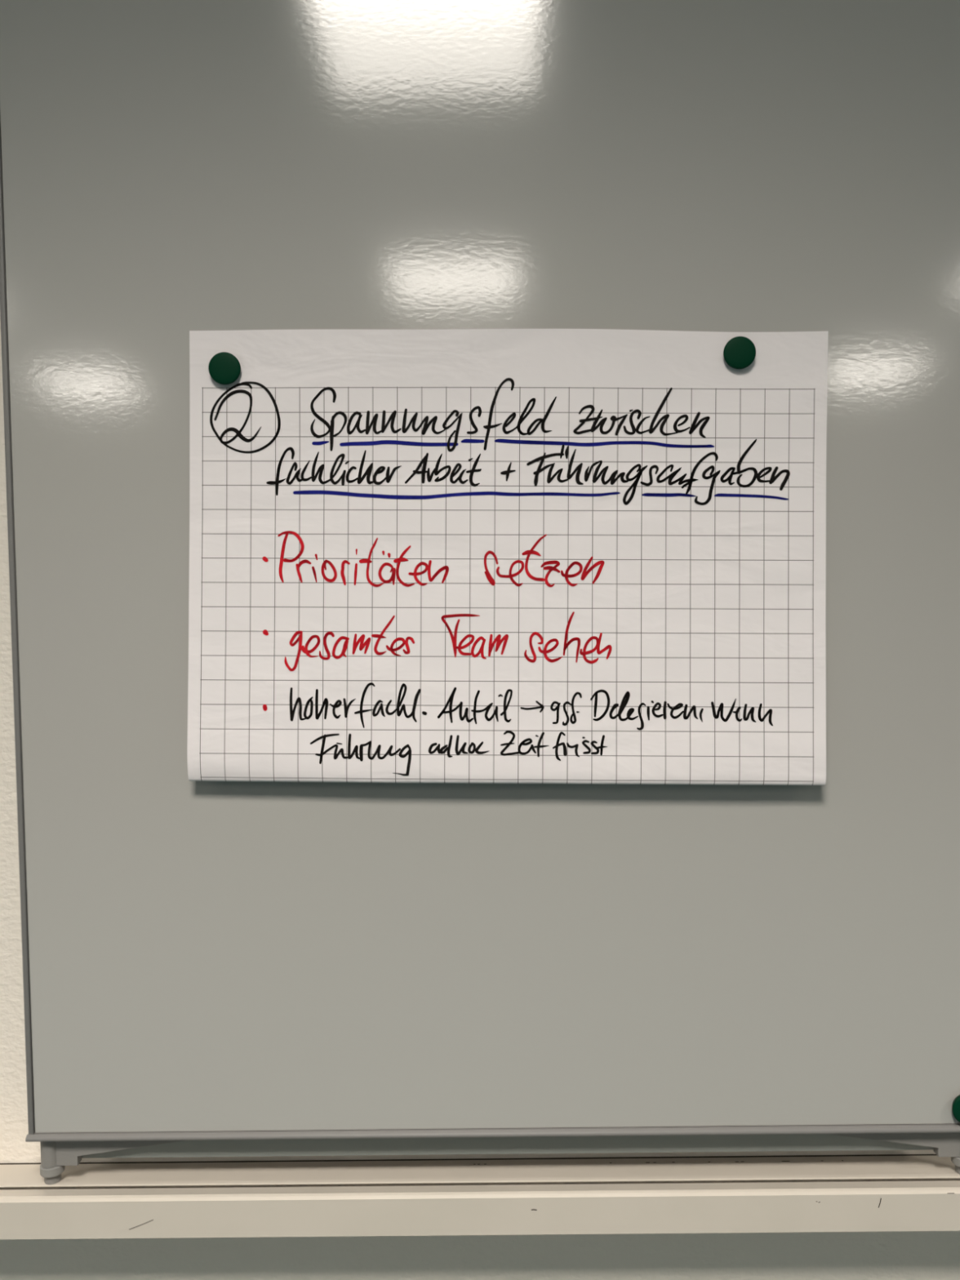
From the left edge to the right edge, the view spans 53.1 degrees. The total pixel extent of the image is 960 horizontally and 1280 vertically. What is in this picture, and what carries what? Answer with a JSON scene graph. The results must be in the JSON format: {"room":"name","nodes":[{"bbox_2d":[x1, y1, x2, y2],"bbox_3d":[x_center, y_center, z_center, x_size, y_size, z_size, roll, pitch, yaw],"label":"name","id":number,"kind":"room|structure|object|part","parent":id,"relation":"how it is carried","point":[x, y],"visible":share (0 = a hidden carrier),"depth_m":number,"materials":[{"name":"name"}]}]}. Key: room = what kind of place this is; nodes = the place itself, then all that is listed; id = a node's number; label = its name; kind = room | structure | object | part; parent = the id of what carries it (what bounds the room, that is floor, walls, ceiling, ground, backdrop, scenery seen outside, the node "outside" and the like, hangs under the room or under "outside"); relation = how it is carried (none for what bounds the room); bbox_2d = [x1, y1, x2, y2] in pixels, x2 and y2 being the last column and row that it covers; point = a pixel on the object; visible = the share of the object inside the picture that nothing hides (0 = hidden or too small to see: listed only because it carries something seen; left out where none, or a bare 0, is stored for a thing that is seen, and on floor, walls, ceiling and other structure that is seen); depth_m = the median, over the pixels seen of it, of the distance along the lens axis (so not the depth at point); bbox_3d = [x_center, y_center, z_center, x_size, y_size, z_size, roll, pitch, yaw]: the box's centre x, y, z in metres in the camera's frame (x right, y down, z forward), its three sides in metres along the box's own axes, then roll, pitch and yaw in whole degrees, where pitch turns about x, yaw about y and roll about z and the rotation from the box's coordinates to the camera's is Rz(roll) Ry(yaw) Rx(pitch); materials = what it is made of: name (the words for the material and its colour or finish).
{"room":"meeting room","nodes":[
{"label":"meeting room","id":0,"kind":"room"},
{"bbox_2d":[0,317,959,1279],"bbox_3d":[0.009,-0.096,1.134,9.200,3.100,0.150,-1,2,0],"label":"wall","id":1,"kind":"structure","parent":0,"point":[896,1255],"depth_m":1.09,"materials":[{"name":"beige paint"}]},
{"bbox_2d":[0,1154,959,1239],"bbox_3d":[0.018,0.595,1.042,4.400,0.043,0.090,-1,2,0],"label":"wall rail","id":2,"kind":"object","parent":1,"relation":"attached to","point":[867,1193],"visible":1,"depth_m":1.00,"materials":[{"name":"beige paint"}]},
{"bbox_2d":[0,0,959,1184],"bbox_3d":[0.019,-0.061,1.008,1.020,1.282,0.032,-1,2,0],"label":"whiteboard","id":3,"kind":"object","parent":2,"relation":"on","point":[211,968],"visible":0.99,"depth_m":1.00,"materials":[{"name":"grey ceramic"}]},
{"bbox_3d":[-0.487,-0.080,1.010,0.006,1.217,0.021,-1,2,0],"label":"frame","id":4,"kind":"part","parent":3,"relation":"part of","materials":[{"name":"grey plastic"}]},
{"bbox_3d":[0.028,0.522,1.028,1.020,0.006,0.026,-1,2,0],"label":"frame","id":5,"kind":"part","parent":3,"relation":"part of","materials":[{"name":"grey plastic"}]},
{"bbox_2d":[186,328,828,785],"bbox_3d":[0.028,-0.085,0.984,0.662,0.476,0.025,-1,2,0],"label":"sheet","id":6,"kind":"object","parent":3,"relation":"attached to","point":[460,556],"visible":1,"depth_m":0.98,"materials":[{"name":"paper"}]},
{"bbox_2d":[208,351,240,384],"bbox_3d":[-0.261,-0.278,0.985,0.033,0.033,0.010,-1,2,-3],"label":"round magnet","id":7,"kind":"object","parent":6,"relation":"attached to","point":[224,367],"visible":1,"depth_m":0.98,"materials":[{"name":"green plastic"}]},
{"bbox_2d":[723,336,755,368],"bbox_3d":[0.264,-0.292,0.981,0.033,0.033,0.010,-1,2,4],"label":"round magnet","id":8,"kind":"object","parent":6,"relation":"attached to","point":[740,352],"visible":1,"depth_m":0.98,"materials":[{"name":"green plastic"}]},
{"bbox_2d":[951,1094,959,1122],"bbox_3d":[0.513,0.493,1.012,0.033,0.033,0.009,-1,2,0],"label":"round magnet","id":9,"kind":"object","parent":3,"relation":"on","point":[956,1104],"visible":1,"depth_m":1.01,"materials":[{"name":"green plastic"}]}
]}

